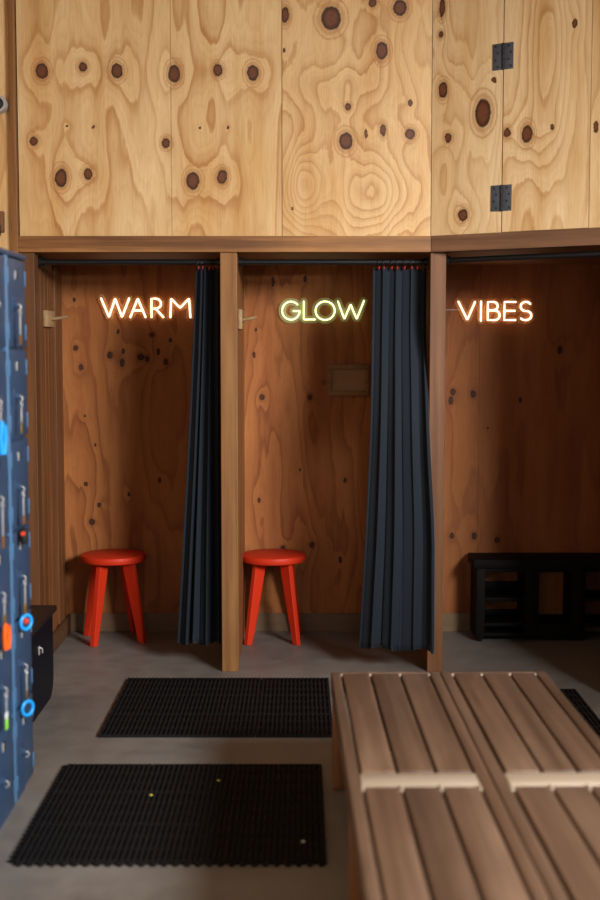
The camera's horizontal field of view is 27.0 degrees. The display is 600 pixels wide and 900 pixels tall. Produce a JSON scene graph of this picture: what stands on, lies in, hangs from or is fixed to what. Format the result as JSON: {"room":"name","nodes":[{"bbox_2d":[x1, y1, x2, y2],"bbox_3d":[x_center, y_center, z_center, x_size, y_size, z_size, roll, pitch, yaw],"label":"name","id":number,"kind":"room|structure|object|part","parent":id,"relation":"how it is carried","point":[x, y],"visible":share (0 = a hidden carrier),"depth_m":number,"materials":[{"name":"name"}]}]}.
{"room":"changing room","nodes":[
{"label":"changing room","id":0,"kind":"room"},
{"bbox_2d":[38,256,66,631],"bbox_3d":[-1.375,0.035,6.580,0.130,2.060,0.850,0,5,0],"label":"wall","id":1,"kind":"structure","parent":0,"point":[49,276],"depth_m":6.62,"materials":[{"name":"brown wood"}]},
{"bbox_2d":[43,310,67,326],"bbox_3d":[-1.257,-0.679,6.471,0.106,0.084,0.190,0,5,0],"label":"wall hook","id":2,"kind":"object","parent":1,"relation":"attached to","point":[49,318],"visible":1,"depth_m":6.45,"materials":[{"name":"brown wood"}]},
{"bbox_3d":[-1.299,-0.679,6.471,0.022,0.084,0.190,0,5,0],"label":"plate","id":3,"kind":"part","parent":2,"relation":"part of","materials":[{"name":"brown wood"}]},
{"bbox_2d":[53,614,70,652],"bbox_3d":[-1.302,1.010,6.677,0.016,0.100,0.785,0,5,0],"label":"baseboard","id":4,"kind":"structure","parent":1,"relation":"attached to","point":[63,630],"depth_m":6.79,"materials":[{"name":"brown wood"}]},
{"bbox_2d":[0,0,431,250],"bbox_3d":[-0.445,-0.708,6.093,2.150,3.620,0.060,0,5,0],"label":"wall","id":5,"kind":"structure","parent":0,"point":[136,117],"depth_m":5.99,"materials":[{"name":"brown wood"}]},
{"bbox_2d":[0,211,4,234],"bbox_3d":[-1.460,-1.083,6.008,0.073,0.128,0.048,0,5,0],"label":"wall hook","id":6,"kind":"object","parent":5,"relation":"attached to","point":[2,216],"visible":1,"depth_m":6.00,"materials":[{"name":"brown wood"}]},
{"bbox_2d":[0,95,7,113],"bbox_3d":[-1.430,-1.641,5.946,0.082,0.082,0.081,0,5,0],"label":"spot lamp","id":7,"kind":"object","parent":5,"relation":"attached to","point":[3,102],"visible":1,"depth_m":5.91,"materials":[{"name":"metal"}]},
{"bbox_2d":[7,0,19,252],"bbox_3d":[-1.371,-0.705,6.058,0.029,3.620,0.050,0,5,0],"label":"post","id":8,"kind":"object","parent":5,"relation":"attached to","point":[11,4],"depth_m":5.97,"materials":[{"name":"brown wood"}]},
{"bbox_2d":[238,265,244,660],"bbox_3d":[-0.345,0.033,6.603,0.070,2.060,0.804,0,5,0],"label":"wall","id":9,"kind":"structure","parent":0,"point":[241,406],"depth_m":6.62,"materials":[{"name":"brown wood"}]},
{"bbox_2d":[238,309,256,329],"bbox_3d":[-0.264,-0.665,6.362,0.092,0.100,0.170,0,5,0],"label":"wall hook","id":10,"kind":"object","parent":9,"relation":"attached to","point":[241,319],"visible":1,"depth_m":6.28,"materials":[{"name":"brown wood"}]},
{"bbox_3d":[-0.301,-0.665,6.362,0.018,0.100,0.170,0,5,0],"label":"plate","id":11,"kind":"part","parent":10,"relation":"part of","materials":[{"name":"brown wood"}]},
{"bbox_2d":[0,632,599,899],"bbox_3d":[0.000,1.494,2.103,6.400,0.120,10.350,0,5,0],"label":"floor","id":12,"kind":"structure","parent":0,"point":[88,681],"depth_m":5.27,"materials":[{"name":"concrete"}]},
{"bbox_2d":[0,247,33,828],"bbox_3d":[-1.183,0.310,4.039,0.485,1.925,0.908,0,5,0],"label":"lockers","id":13,"kind":"object","parent":12,"relation":"on","point":[16,742],"visible":0.98,"depth_m":4.24,"materials":[{"name":"blue metal"}]},
{"bbox_2d":[1,501,4,548],"bbox_3d":[-0.946,0.238,3.981,0.006,0.153,0.029,0,5,0],"label":"key","id":14,"kind":"object","parent":13,"relation":"attached to","point":[3,536],"visible":1,"depth_m":3.98,"materials":[{"name":"silver metal"}]},
{"bbox_3d":[-0.976,-0.477,3.987,0.012,0.299,0.262,0,5,0],"label":"door","id":15,"kind":"part","parent":13,"relation":"part of","materials":[{"name":"blue metal"}]},
{"bbox_2d":[0,404,7,455],"bbox_3d":[-0.942,-0.064,3.966,0.021,0.167,0.050,1,5,14],"label":"key","id":16,"kind":"object","parent":13,"relation":"attached to","point":[3,427],"visible":1,"depth_m":3.96,"materials":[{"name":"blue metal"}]},
{"bbox_3d":[-0.976,-0.169,4.013,0.012,0.299,0.262,0,5,0],"label":"door","id":17,"kind":"part","parent":13,"relation":"part of","materials":[{"name":"blue metal"}]},
{"bbox_3d":[-0.976,0.139,4.038,0.012,0.299,0.262,0,5,0],"label":"door","id":18,"kind":"part","parent":13,"relation":"part of","materials":[{"name":"blue metal"}]},
{"bbox_3d":[-0.976,0.447,4.063,0.012,0.299,0.262,0,5,0],"label":"door","id":19,"kind":"part","parent":13,"relation":"part of","materials":[{"name":"blue metal"}]},
{"bbox_2d":[1,597,11,650],"bbox_3d":[-0.942,0.557,4.016,0.021,0.177,0.050,1,5,12],"label":"key","id":20,"kind":"object","parent":13,"relation":"attached to","point":[6,631],"visible":1,"depth_m":4.00,"materials":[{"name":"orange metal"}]},
{"bbox_3d":[-0.976,0.754,4.088,0.012,0.299,0.262,0,5,0],"label":"door","id":21,"kind":"part","parent":13,"relation":"part of","materials":[{"name":"blue metal"}]},
{"bbox_2d":[5,692,8,729],"bbox_3d":[-0.946,0.839,4.030,0.006,0.124,0.029,0,5,0],"label":"key","id":22,"kind":"object","parent":13,"relation":"attached to","point":[6,705],"visible":1,"depth_m":4.02,"materials":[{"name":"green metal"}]},
{"bbox_3d":[-0.976,1.062,4.113,0.012,0.299,0.262,0,5,0],"label":"door","id":23,"kind":"part","parent":13,"relation":"part of","materials":[{"name":"blue metal"}]},
{"bbox_3d":[-0.976,-0.502,4.286,0.012,0.299,0.262,0,5,0],"label":"door","id":24,"kind":"part","parent":13,"relation":"part of","materials":[{"name":"blue metal"}]},
{"bbox_3d":[-0.976,-0.194,4.311,0.012,0.299,0.262,0,5,0],"label":"door","id":25,"kind":"part","parent":13,"relation":"part of","materials":[{"name":"blue metal"}]},
{"bbox_3d":[-0.976,0.114,4.337,0.012,0.299,0.262,0,5,0],"label":"door","id":26,"kind":"part","parent":13,"relation":"part of","materials":[{"name":"blue metal"}]},
{"bbox_2d":[19,309,21,344],"bbox_3d":[-0.946,-0.417,4.228,0.006,0.124,0.029,0,5,0],"label":"key","id":27,"kind":"object","parent":13,"relation":"attached to","point":[20,335],"visible":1,"depth_m":4.22,"materials":[{"name":"silver metal"}]},
{"bbox_2d":[20,400,22,433],"bbox_3d":[-0.946,-0.113,4.251,0.004,0.116,0.032,0,5,0],"label":"key","id":28,"kind":"object","parent":13,"relation":"attached to","point":[21,400],"visible":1,"depth_m":4.24,"materials":[{"name":"silver metal"}]},
{"bbox_3d":[-0.976,0.422,4.362,0.012,0.299,0.262,0,5,0],"label":"door","id":29,"kind":"part","parent":13,"relation":"part of","materials":[{"name":"blue metal"}]},
{"bbox_3d":[-0.976,0.730,4.387,0.012,0.299,0.262,0,5,0],"label":"door","id":30,"kind":"part","parent":13,"relation":"part of","materials":[{"name":"blue metal"}]},
{"bbox_2d":[20,491,28,543],"bbox_3d":[-0.946,0.230,4.280,0.032,0.186,0.033,0,5,0],"label":"key","id":31,"kind":"object","parent":13,"relation":"attached to","point":[24,535],"visible":1,"depth_m":4.27,"materials":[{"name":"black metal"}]},
{"bbox_3d":[-0.976,1.038,4.412,0.012,0.299,0.262,0,5,0],"label":"door","id":32,"kind":"part","parent":13,"relation":"part of","materials":[{"name":"blue metal"}]},
{"bbox_2d":[19,580,32,630],"bbox_3d":[-0.946,0.535,4.310,0.020,0.180,0.061,2,5,26],"label":"key","id":33,"kind":"object","parent":13,"relation":"attached to","point":[22,619],"visible":1,"depth_m":4.30,"materials":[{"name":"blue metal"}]},
{"bbox_2d":[20,668,34,716],"bbox_3d":[-0.946,0.840,4.335,0.018,0.174,0.062,2,5,28],"label":"key","id":34,"kind":"object","parent":13,"relation":"attached to","point":[27,700],"visible":1,"depth_m":4.33,"materials":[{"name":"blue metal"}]},
{"bbox_2d":[19,252,43,604],"bbox_3d":[-1.329,0.069,6.157,0.092,2.060,0.087,0,5,0],"label":"post","id":35,"kind":"object","parent":12,"relation":"on","point":[31,263],"visible":0.35,"depth_m":6.11,"materials":[{"name":"brown wood"}]},
{"bbox_2d":[28,605,56,721],"bbox_3d":[-1.277,0.956,5.428,0.306,0.412,0.785,0,5,0],"label":"cabinet","id":36,"kind":"object","parent":12,"relation":"on","point":[42,615],"visible":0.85,"depth_m":5.57,"materials":[{"name":"black metal"}]},
{"bbox_3d":[-1.279,0.764,5.412,0.302,0.027,0.785,0,5,0],"label":"lid","id":37,"kind":"part","parent":36,"relation":"part of","materials":[{"name":"brown wood"}]},
{"bbox_2d":[80,549,146,646],"bbox_3d":[-1.022,0.805,6.873,0.360,0.478,0.360,-1,5,-17],"label":"stool","id":38,"kind":"object","parent":12,"relation":"on","point":[99,560],"visible":1,"depth_m":6.79,"materials":[{"name":"red paint"}]},
{"bbox_3d":[-1.140,0.820,6.937,0.142,0.437,0.029,2,5,28],"label":"leg","id":39,"kind":"part","parent":38,"relation":"part of","materials":[{"name":"red paint"}]},
{"bbox_3d":[-1.085,0.835,6.757,0.029,0.437,0.142,2,5,28],"label":"leg","id":40,"kind":"part","parent":38,"relation":"part of","materials":[{"name":"red paint"}]},
{"bbox_3d":[-1.022,0.587,6.855,0.360,0.040,0.360,-1,5,-17],"label":"seat","id":41,"kind":"part","parent":38,"relation":"part of","materials":[{"name":"red paint"}]},
{"bbox_3d":[-0.959,0.816,6.992,0.029,0.437,0.142,2,5,28],"label":"leg","id":42,"kind":"part","parent":38,"relation":"part of","materials":[{"name":"red paint"}]},
{"bbox_3d":[-0.904,0.830,6.812,0.142,0.437,0.029,2,5,28],"label":"leg","id":43,"kind":"part","parent":38,"relation":"part of","materials":[{"name":"red paint"}]},
{"bbox_2d":[9,764,325,866],"bbox_3d":[-0.412,1.245,4.328,0.989,0.014,0.929,0,5,0],"label":"rubber mat","id":44,"kind":"object","parent":12,"relation":"on","point":[87,814],"visible":1,"depth_m":4.25,"materials":[{"name":"black rubber"}]},
{"bbox_2d":[98,678,331,737],"bbox_3d":[-0.347,1.141,5.595,0.971,0.014,0.895,0,5,0],"label":"rubber mat","id":45,"kind":"object","parent":12,"relation":"on","point":[144,707],"visible":1,"depth_m":5.52,"materials":[{"name":"black rubber"}]},
{"bbox_2d":[220,252,239,671],"bbox_3d":[-0.345,0.069,6.157,0.082,2.060,0.087,0,5,0],"label":"post","id":46,"kind":"object","parent":12,"relation":"on","point":[228,260],"visible":1,"depth_m":6.12,"materials":[{"name":"brown wood"}]},
{"bbox_2d":[39,256,219,268],"bbox_3d":[-0.832,-0.926,6.160,0.901,0.064,0.064,0,5,0],"label":"curtain rod","id":47,"kind":"object","parent":46,"relation":"attached to","point":[42,261],"visible":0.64,"depth_m":6.15,"materials":[{"name":"black metal"}]},
{"bbox_2d":[177,259,220,645],"bbox_3d":[-0.508,0.022,6.236,0.226,1.935,0.065,0,5,0],"label":"curtain","id":48,"kind":"object","parent":47,"relation":"hanging from","point":[199,621],"visible":1,"depth_m":6.25,"materials":[{"name":"blue fabric"}]},
{"bbox_2d":[18,236,431,252],"bbox_3d":[-0.359,-0.994,6.050,1.998,0.077,0.078,0,5,0],"label":"beam","id":49,"kind":"structure","parent":46,"relation":"on","point":[36,244],"depth_m":6.01,"materials":[{"name":"brown wood"}]},
{"bbox_2d":[238,256,428,268],"bbox_3d":[0.163,-0.926,6.160,0.944,0.064,0.064,0,5,0],"label":"curtain rod","id":50,"kind":"object","parent":46,"relation":"attached to","point":[241,261],"visible":0.95,"depth_m":6.15,"materials":[{"name":"black metal"}]},
{"bbox_2d":[359,259,434,653],"bbox_3d":[0.475,0.027,6.136,0.363,1.928,0.255,0,5,0],"label":"curtain","id":51,"kind":"object","parent":50,"relation":"hanging from","point":[398,604],"visible":1,"depth_m":6.13,"materials":[{"name":"blue fabric"}]},
{"bbox_2d":[243,549,305,645],"bbox_3d":[-0.147,0.805,6.873,0.360,0.478,0.360,0,5,1],"label":"stool","id":52,"kind":"object","parent":12,"relation":"on","point":[286,559],"visible":0.94,"depth_m":6.76,"materials":[{"name":"red paint"}]},
{"bbox_3d":[-0.243,0.833,6.782,0.118,0.437,0.118,0,5,1],"label":"leg","id":53,"kind":"part","parent":52,"relation":"part of","materials":[{"name":"red paint"}]},
{"bbox_3d":[-0.240,0.817,6.971,0.029,0.437,0.142,-4,6,-44],"label":"leg","id":54,"kind":"part","parent":52,"relation":"part of","materials":[{"name":"red paint"}]},
{"bbox_3d":[-0.147,0.587,6.855,0.360,0.040,0.360,0,5,1],"label":"seat","id":55,"kind":"part","parent":52,"relation":"part of","materials":[{"name":"red paint"}]},
{"bbox_3d":[-0.054,0.833,6.779,0.029,0.437,0.142,-4,6,-44],"label":"leg","id":56,"kind":"part","parent":52,"relation":"part of","materials":[{"name":"red paint"}]},
{"bbox_3d":[-0.051,0.818,6.967,0.142,0.437,0.029,-4,6,-44],"label":"leg","id":57,"kind":"part","parent":52,"relation":"part of","materials":[{"name":"red paint"}]},
{"bbox_2d":[425,252,445,671],"bbox_3d":[0.668,0.069,6.157,0.076,2.060,0.087,0,5,0],"label":"post","id":58,"kind":"object","parent":12,"relation":"on","point":[437,260],"visible":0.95,"depth_m":6.09,"materials":[{"name":"brown wood"}]},
{"bbox_2d":[446,251,599,266],"bbox_3d":[1.077,-0.906,5.861,0.893,0.064,0.064,3,6,34],"label":"curtain rod","id":59,"kind":"object","parent":58,"relation":"attached to","point":[449,260],"visible":0.84,"depth_m":5.87,"materials":[{"name":"black metal"}]},
{"bbox_2d":[331,671,599,899],"bbox_3d":[0.524,1.115,3.415,0.785,0.421,2.360,0,5,-1],"label":"slatted bench","id":60,"kind":"object","parent":12,"relation":"on","point":[516,766],"visible":1,"depth_m":3.40,"materials":[{"name":"brown wood"}]},
{"bbox_3d":[0.141,1.061,4.548,0.046,0.344,0.055,0,5,-1],"label":"leg","id":61,"kind":"part","parent":60,"relation":"part of","materials":[{"name":"brown wood"}]},
{"bbox_3d":[0.148,0.945,3.396,0.034,0.075,2.360,0,5,-1],"label":"rail","id":62,"kind":"part","parent":60,"relation":"part of","materials":[{"name":"brown wood"}]},
{"bbox_3d":[0.158,1.151,3.450,0.046,0.344,0.055,0,5,-1],"label":"leg","id":63,"kind":"part","parent":60,"relation":"part of","materials":[{"name":"brown wood"}]},
{"bbox_3d":[0.310,0.849,4.566,0.324,0.075,0.016,0,5,-1],"label":"rail","id":64,"kind":"part","parent":60,"relation":"part of","materials":[{"name":"brown wood"}]},
{"bbox_3d":[0.509,0.944,3.401,0.037,0.075,2.360,0,5,-1],"label":"rail","id":65,"kind":"part","parent":60,"relation":"part of","materials":[{"name":"brown wood"}]},
{"bbox_3d":[0.706,0.849,4.572,0.310,0.075,0.016,0,5,-1],"label":"rail","id":66,"kind":"part","parent":60,"relation":"part of","materials":[{"name":"brown wood"}]},
{"bbox_3d":[0.549,0.944,3.402,0.038,0.075,2.360,0,5,-1],"label":"rail","id":67,"kind":"part","parent":60,"relation":"part of","materials":[{"name":"brown wood"}]},
{"bbox_3d":[0.898,0.944,3.407,0.037,0.075,2.360,0,5,-1],"label":"rail","id":68,"kind":"part","parent":60,"relation":"part of","materials":[{"name":"brown wood"}]},
{"bbox_2d":[374,689,599,750],"bbox_3d":[0.810,1.157,5.410,0.958,0.014,0.874,0,5,0],"label":"rubber mat","id":69,"kind":"object","parent":12,"relation":"on","point":[572,695],"visible":0.1,"depth_m":5.50,"materials":[{"name":"black rubber"}]},
{"bbox_2d":[468,553,599,640],"bbox_3d":[1.609,0.813,6.914,1.332,0.455,0.250,0,5,0],"label":"shoe rack","id":70,"kind":"object","parent":12,"relation":"on","point":[525,621],"visible":1,"depth_m":6.82,"materials":[{"name":"black wood"}]},
{"bbox_3d":[1.115,0.761,7.022,0.216,0.050,0.014,0,5,0],"label":"rail","id":71,"kind":"part","parent":70,"relation":"part of","materials":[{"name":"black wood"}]},
{"bbox_3d":[1.115,0.911,7.034,0.216,0.030,0.014,0,5,0],"label":"rail","id":72,"kind":"part","parent":70,"relation":"part of","materials":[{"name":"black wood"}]},
{"bbox_2d":[484,627,523,636],"bbox_3d":[1.115,1.000,6.933,0.216,0.020,0.223,0,5,0],"label":"shelf","id":73,"kind":"object","parent":70,"relation":"attached to","point":[488,631],"depth_m":6.83,"materials":[{"name":"black wood"}]},
{"bbox_2d":[485,615,523,626],"bbox_3d":[1.115,0.945,6.928,0.216,0.020,0.223,0,5,0],"label":"shelf","id":74,"kind":"object","parent":70,"relation":"attached to","point":[490,620],"depth_m":6.86,"materials":[{"name":"black wood"}]},
{"bbox_2d":[485,590,524,600],"bbox_3d":[1.115,0.805,6.917,0.216,0.020,0.223,0,5,0],"label":"shelf","id":75,"kind":"object","parent":70,"relation":"attached to","point":[490,595],"depth_m":6.87,"materials":[{"name":"black wood"}]},
{"bbox_2d":[538,614,570,626],"bbox_3d":[1.390,0.945,6.928,0.180,0.020,0.223,0,5,0],"label":"shelf","id":76,"kind":"object","parent":70,"relation":"attached to","point":[544,620],"depth_m":6.88,"materials":[{"name":"black wood"}]},
{"bbox_2d":[585,614,599,626],"bbox_3d":[1.670,0.945,6.928,0.230,0.020,0.223,0,5,0],"label":"shelf","id":77,"kind":"object","parent":70,"relation":"attached to","point":[591,620],"depth_m":6.88,"materials":[{"name":"black wood"}]},
{"bbox_2d":[586,590,599,600],"bbox_3d":[1.670,0.805,6.917,0.230,0.020,0.223,0,5,0],"label":"shelf","id":78,"kind":"object","parent":70,"relation":"attached to","point":[591,595],"depth_m":6.87,"materials":[{"name":"black wood"}]},
{"bbox_3d":[1.480,0.110,5.655,0.080,2.060,0.087,3,5,31],"label":"post","id":79,"kind":"object","parent":12,"relation":"on","visible":0},
{"bbox_2d":[431,227,599,252],"bbox_3d":[1.631,-0.945,5.454,2.284,0.077,0.078,3,5,31],"label":"beam","id":80,"kind":"structure","parent":79,"relation":"on","point":[578,237],"depth_m":5.79,"materials":[{"name":"brown wood"}]},
{"bbox_2d":[37,246,599,264],"bbox_3d":[0.600,-0.965,6.046,4.000,0.020,1.830,0,5,0],"label":"ceiling","id":81,"kind":"structure","parent":0,"point":[585,260],"depth_m":6.30,"materials":[{"name":"brown wood"}]},
{"bbox_2d":[61,265,599,615],"bbox_3d":[0.600,-0.001,7.018,4.000,2.060,0.030,0,5,0],"label":"wall","id":82,"kind":"structure","parent":0,"point":[522,440],"depth_m":6.99,"materials":[{"name":"brown wood"}]},
{"bbox_2d":[68,613,221,631],"bbox_3d":[-0.846,0.975,7.076,0.929,0.106,0.014,0,5,0],"label":"baseboard","id":83,"kind":"structure","parent":82,"relation":"attached to","point":[110,622],"depth_m":7.07,"materials":[{"name":"brown wood"}]},
{"bbox_2d":[100,298,190,317],"bbox_3d":[-0.852,-0.787,6.919,0.533,0.144,0.039,0,5,0],"label":"sign","id":84,"kind":"object","parent":82,"relation":"attached to","point":[137,299],"visible":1,"depth_m":6.90,"materials":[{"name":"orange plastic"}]},
{"bbox_2d":[245,613,360,631],"bbox_3d":[0.163,0.975,7.076,0.944,0.106,0.014,0,5,0],"label":"baseboard","id":85,"kind":"structure","parent":82,"relation":"attached to","point":[266,622],"depth_m":7.07,"materials":[{"name":"brown wood"}]},
{"bbox_2d":[281,300,364,320],"bbox_3d":[0.128,-0.773,6.920,0.492,0.146,0.039,0,5,0],"label":"sign","id":86,"kind":"object","parent":82,"relation":"attached to","point":[285,303],"visible":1,"depth_m":6.90,"materials":[{"name":"glass"}]},
{"bbox_2d":[321,364,368,395],"bbox_3d":[0.250,-0.388,6.955,0.264,0.176,0.034,0,5,0],"label":"wall frame","id":87,"kind":"object","parent":82,"relation":"attached to","point":[342,379],"visible":1,"depth_m":6.96,"materials":[{"name":"brown wood"}]},
{"bbox_3d":[0.267,-0.389,6.965,0.178,0.120,0.012,0,5,0],"label":"panel","id":88,"kind":"part","parent":87,"relation":"part of","materials":[{"name":"brown wood"}]},
{"bbox_2d":[455,301,531,320],"bbox_3d":[1.004,-0.769,6.921,0.588,0.145,0.039,0,5,0],"label":"sign","id":89,"kind":"object","parent":82,"relation":"attached to","point":[488,309],"visible":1,"depth_m":6.90,"materials":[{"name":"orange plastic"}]},
{"bbox_2d":[443,613,599,631],"bbox_3d":[1.500,0.975,7.076,1.601,0.106,0.014,0,5,0],"label":"baseboard","id":90,"kind":"structure","parent":82,"relation":"attached to","point":[452,622],"depth_m":7.07,"materials":[{"name":"brown wood"}]},
{"bbox_2d":[417,255,428,661],"bbox_3d":[0.667,0.033,6.603,0.062,2.060,0.804,0,5,0],"label":"wall","id":91,"kind":"structure","parent":0,"point":[422,651],"depth_m":6.24,"materials":[{"name":"brown wood"}]},
{"bbox_2d":[431,0,599,235],"bbox_3d":[1.623,-1.708,5.394,2.299,1.513,0.021,3,5,31],"label":"wall","id":92,"kind":"structure","parent":0,"point":[468,96],"depth_m":5.89,"materials":[{"name":"brown wood"}]},
{"bbox_2d":[491,0,592,231],"bbox_3d":[1.100,-1.750,5.700,0.470,1.479,0.028,3,5,31],"label":"door","id":93,"kind":"structure","parent":92,"relation":"in","point":[544,56],"depth_m":5.70,"materials":[{"name":"brown wood"}]}
]}

